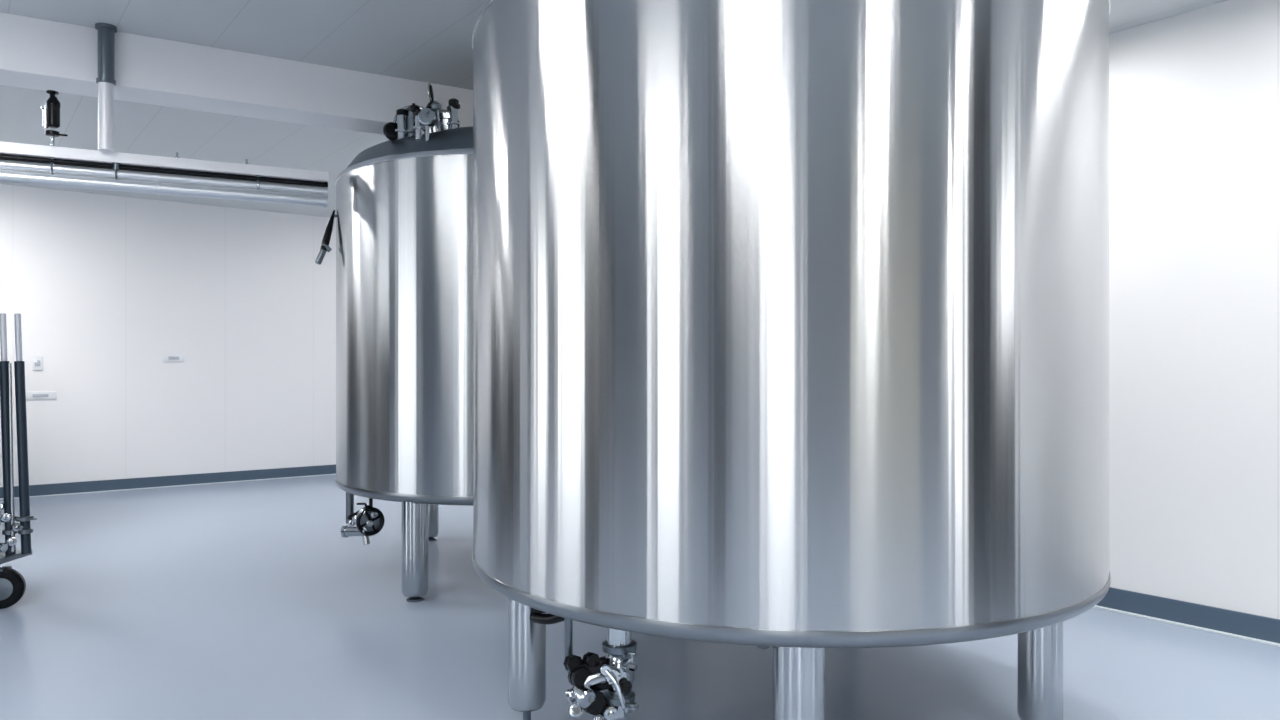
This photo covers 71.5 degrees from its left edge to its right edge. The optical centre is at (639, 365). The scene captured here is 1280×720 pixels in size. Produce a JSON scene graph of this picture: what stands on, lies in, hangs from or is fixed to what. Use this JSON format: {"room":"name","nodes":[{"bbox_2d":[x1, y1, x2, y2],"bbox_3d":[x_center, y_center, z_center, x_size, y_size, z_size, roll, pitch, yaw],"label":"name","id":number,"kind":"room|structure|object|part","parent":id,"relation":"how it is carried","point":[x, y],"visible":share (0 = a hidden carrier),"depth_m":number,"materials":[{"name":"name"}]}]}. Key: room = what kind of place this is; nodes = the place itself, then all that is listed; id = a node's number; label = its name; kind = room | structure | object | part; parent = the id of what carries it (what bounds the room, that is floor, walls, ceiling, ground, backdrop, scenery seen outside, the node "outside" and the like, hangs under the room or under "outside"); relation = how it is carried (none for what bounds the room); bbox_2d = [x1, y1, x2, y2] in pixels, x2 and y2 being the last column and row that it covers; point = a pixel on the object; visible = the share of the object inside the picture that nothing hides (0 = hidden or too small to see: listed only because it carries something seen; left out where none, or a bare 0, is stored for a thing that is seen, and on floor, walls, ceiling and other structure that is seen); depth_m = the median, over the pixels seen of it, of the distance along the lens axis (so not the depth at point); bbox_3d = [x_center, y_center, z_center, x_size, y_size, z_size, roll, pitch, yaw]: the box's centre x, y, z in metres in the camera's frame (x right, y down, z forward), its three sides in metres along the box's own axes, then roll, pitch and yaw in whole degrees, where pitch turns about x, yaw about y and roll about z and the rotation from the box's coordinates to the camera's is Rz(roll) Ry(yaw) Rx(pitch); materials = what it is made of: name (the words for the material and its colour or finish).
{"room":"processing plant","nodes":[
{"label":"processing plant","id":0,"kind":"room"},
{"bbox_2d":[0,184,335,486],"bbox_3d":[-7.753,-0.175,9.717,12.060,3.750,0.200,0,0,-38],"label":"wall","id":1,"kind":"structure","parent":0,"point":[102,287],"depth_m":11.04,"materials":[{"name":"white paint"}]},
{"bbox_2d":[32,356,42,369],"bbox_3d":[-6.928,-0.030,10.220,0.100,0.160,0.017,0,0,-38],"label":"wall switch","id":2,"kind":"object","parent":1,"relation":"attached to","point":[37,361],"visible":1,"depth_m":10.22,"materials":[{"name":"white plastic"}]},
{"bbox_2d":[26,391,55,399],"bbox_3d":[-6.900,0.340,10.242,0.278,0.090,0.017,0,0,-38],"label":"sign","id":3,"kind":"object","parent":1,"relation":"attached to","point":[50,394],"visible":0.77,"depth_m":10.23,"materials":[{"name":"white plastic"}]},
{"bbox_2d":[0,464,335,497],"bbox_3d":[-7.686,1.433,9.631,11.660,0.135,0.018,0,0,-38],"label":"baseboard","id":4,"kind":"structure","parent":1,"relation":"attached to","point":[145,482],"depth_m":11.05,"materials":[{"name":"plastic"}]},
{"bbox_2d":[0,474,335,499],"bbox_3d":[-7.670,1.495,9.611,11.660,0.010,0.035,0,0,-38],"label":"trim","id":5,"kind":"structure","parent":1,"relation":"attached to","point":[324,474],"depth_m":11.02,"materials":[{"name":"white"}]},
{"bbox_2d":[163,354,183,361],"bbox_3d":[-5.816,-0.100,11.082,0.224,0.088,0.017,0,0,-38],"label":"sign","id":6,"kind":"object","parent":1,"relation":"attached to","point":[166,357],"visible":1,"depth_m":11.07,"materials":[{"name":"white plastic"}]},
{"bbox_2d":[0,0,1227,217],"bbox_3d":[-2.534,-2.150,2.989,12.060,0.200,17.230,0,0,-38],"label":"ceiling","id":7,"kind":"structure","parent":0,"point":[429,41],"depth_m":5.81,"materials":[{"name":"white paint"}]},
{"bbox_2d":[0,23,327,190],"bbox_3d":[-3.905,-1.595,5.087,4.033,0.910,0.225,0,0,-26],"label":"rack","id":8,"kind":"object","parent":7,"relation":"hanging from","point":[106,81],"visible":0.99,"depth_m":5.36,"materials":[{"name":"silver metal"}]},
{"bbox_2d":[41,90,67,145],"bbox_3d":[-3.484,-1.472,5.293,0.133,0.332,0.076,0,0,0],"label":"valve","id":9,"kind":"object","parent":8,"relation":"on","point":[51,111],"visible":1,"depth_m":5.27,"materials":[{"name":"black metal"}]},
{"bbox_3d":[-3.500,-1.353,5.295,0.021,0.094,0.022,0,0,0],"label":"stem","id":10,"kind":"part","parent":9,"relation":"part of","materials":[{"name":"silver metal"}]},
{"bbox_3d":[-3.500,-1.617,5.295,0.062,0.043,0.062,0,0,0],"label":"knob","id":11,"kind":"part","parent":9,"relation":"part of","materials":[{"name":"black plastic"}]},
{"bbox_3d":[-3.477,-1.385,5.295,0.119,0.030,0.072,0,0,0],"label":"handle","id":12,"kind":"part","parent":9,"relation":"part of","materials":[{"name":"black plastic"}]},
{"bbox_3d":[-3.222,-1.508,5.365,0.084,0.415,0.084,0,0,0],"label":"post","id":13,"kind":"part","parent":8,"relation":"part of","materials":[{"name":"silver metal"}]},
{"bbox_3d":[-3.222,-1.883,5.365,0.088,0.335,0.088,0,0,0],"label":"post","id":14,"kind":"part","parent":8,"relation":"part of","materials":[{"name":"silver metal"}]},
{"bbox_2d":[0,170,327,207],"bbox_3d":[-3.914,-1.110,5.106,4.033,0.088,0.088,0,0,-26],"label":"pipe","id":15,"kind":"object","parent":8,"relation":"hanging from","point":[6,176],"visible":1,"depth_m":5.53,"materials":[{"name":"silver metal"}]},
{"bbox_2d":[0,160,327,194],"bbox_3d":[-3.913,-1.177,5.104,4.033,0.061,0.061,0,0,-26],"label":"pipe","id":16,"kind":"object","parent":8,"relation":"hanging from","point":[9,165],"visible":1,"depth_m":5.54,"materials":[{"name":"silver metal"}]},
{"bbox_2d":[0,154,327,186],"bbox_3d":[-3.913,-1.222,5.104,4.033,0.042,0.042,0,0,-26],"label":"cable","id":17,"kind":"object","parent":16,"relation":"on","point":[8,157],"visible":1,"depth_m":5.55,"materials":[{"name":"black rubber"}]},
{"bbox_3d":[-3.927,-1.274,5.132,4.033,0.064,0.123,0,0,-26],"label":"rail","id":18,"kind":"part","parent":8,"relation":"part of","materials":[{"name":"silver metal"}]},
{"bbox_2d":[0,12,472,134],"bbox_3d":[-4.179,-1.885,5.077,11.500,0.330,0.360,0,0,-30],"label":"beam","id":19,"kind":"structure","parent":7,"relation":"attached to","point":[39,54],"depth_m":5.74,"materials":[{"name":"white paint"}]},
{"bbox_2d":[0,475,1279,719],"bbox_3d":[-2.534,1.600,2.989,11.660,0.200,16.830,0,0,-38],"label":"floor","id":20,"kind":"structure","parent":0,"point":[245,600],"depth_m":4.69,"materials":[{"name":"blue plastic"}]},
{"bbox_2d":[0,313,36,608],"bbox_3d":[-4.179,0.585,5.662,0.788,1.830,0.525,0,0,0],"label":"cart","id":21,"kind":"object","parent":20,"relation":"on","point":[12,583],"visible":1,"depth_m":5.56,"materials":[{"name":"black metal"}]},
{"bbox_3d":[-3.925,0.570,5.550,0.040,1.180,0.020,0,0,0],"label":"rod","id":22,"kind":"part","parent":21,"relation":"part of","materials":[{"name":"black metal"}]},
{"bbox_3d":[-4.200,1.200,5.570,0.560,0.035,0.340,0,0,0],"label":"plate","id":23,"kind":"part","parent":21,"relation":"part of","materials":[{"name":"silver metal"}]},
{"bbox_2d":[315,83,472,601],"bbox_3d":[-0.923,-0.169,6.840,2.732,3.338,2.710,0,0,0],"label":"tank","id":24,"kind":"object","parent":20,"relation":"on","point":[404,215],"visible":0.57,"depth_m":5.64,"materials":[{"name":"grey metal"}]},
{"bbox_3d":[-2.215,-0.950,6.308,0.104,0.324,0.051,0,0,-33],"label":"lever","id":25,"kind":"part","parent":24,"relation":"part of","materials":[{"name":"black plastic"}]},
{"bbox_3d":[-1.949,0.969,6.172,0.192,0.219,0.057,0,0,19],"label":"stem","id":26,"kind":"part","parent":24,"relation":"part of","materials":[{"name":"silver metal"}]},
{"bbox_3d":[-1.893,1.202,6.145,0.058,0.075,0.043,0,0,34],"label":"spout","id":27,"kind":"part","parent":24,"relation":"part of","materials":[{"name":"silver metal"}]},
{"bbox_3d":[-1.442,1.165,5.700,0.167,0.614,0.167,0,0,0],"label":"leg","id":28,"kind":"part","parent":24,"relation":"part of","materials":[{"name":"silver metal"}]},
{"bbox_3d":[-1.352,-1.648,5.841,0.281,0.094,0.277,0,0,0],"label":"lid","id":29,"kind":"part","parent":24,"relation":"part of","materials":[{"name":"silver metal"}]},
{"bbox_3d":[-1.810,1.165,7.660,0.150,0.614,0.150,0,0,0],"label":"leg","id":30,"kind":"part","parent":24,"relation":"part of","materials":[{"name":"silver metal"}]},
{"bbox_2d":[472,0,1110,719],"bbox_3d":[0.613,-0.139,4.054,2.712,3.278,2.712,0,0,42],"label":"tank","id":31,"kind":"object","parent":20,"relation":"on","point":[790,318],"visible":1,"depth_m":2.81,"materials":[{"name":"grey metal"}]},
{"bbox_3d":[-0.465,1.133,3.660,0.156,0.549,0.156,0,0,0],"label":"leg","id":32,"kind":"part","parent":31,"relation":"part of","materials":[{"name":"silver metal"}]},
{"bbox_3d":[-0.093,1.129,3.135,0.096,0.148,0.024,0,0,15],"label":"lever","id":33,"kind":"part","parent":31,"relation":"part of","materials":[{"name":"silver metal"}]},
{"bbox_3d":[0.520,1.133,2.910,0.170,0.549,0.170,0,0,0],"label":"leg","id":34,"kind":"part","parent":31,"relation":"part of","materials":[{"name":"silver metal"}]},
{"bbox_3d":[1.575,1.133,3.500,0.165,0.549,0.165,0,0,0],"label":"leg","id":35,"kind":"part","parent":31,"relation":"part of","materials":[{"name":"silver metal"}]},
{"bbox_2d":[1109,0,1279,618],"bbox_3d":[2.213,-0.175,6.545,0.200,3.750,17.030,0,0,-38],"label":"wall","id":36,"kind":"structure","parent":0,"point":[1194,96],"depth_m":5.12,"materials":[{"name":"white paint"}]},
{"bbox_2d":[1094,605,1279,646],"bbox_3d":[2.063,1.495,6.517,0.035,0.010,16.770,0,0,-38],"label":"trim","id":37,"kind":"structure","parent":36,"relation":"attached to","point":[1095,606],"depth_m":5.09,"materials":[{"name":"white"}]},
{"bbox_2d":[1097,587,1279,642],"bbox_3d":[2.071,1.433,6.550,0.018,0.135,16.812,0,0,-38],"label":"baseboard","id":38,"kind":"structure","parent":36,"relation":"attached to","point":[1219,619],"depth_m":5.10,"materials":[{"name":"blue stone"}]}
]}

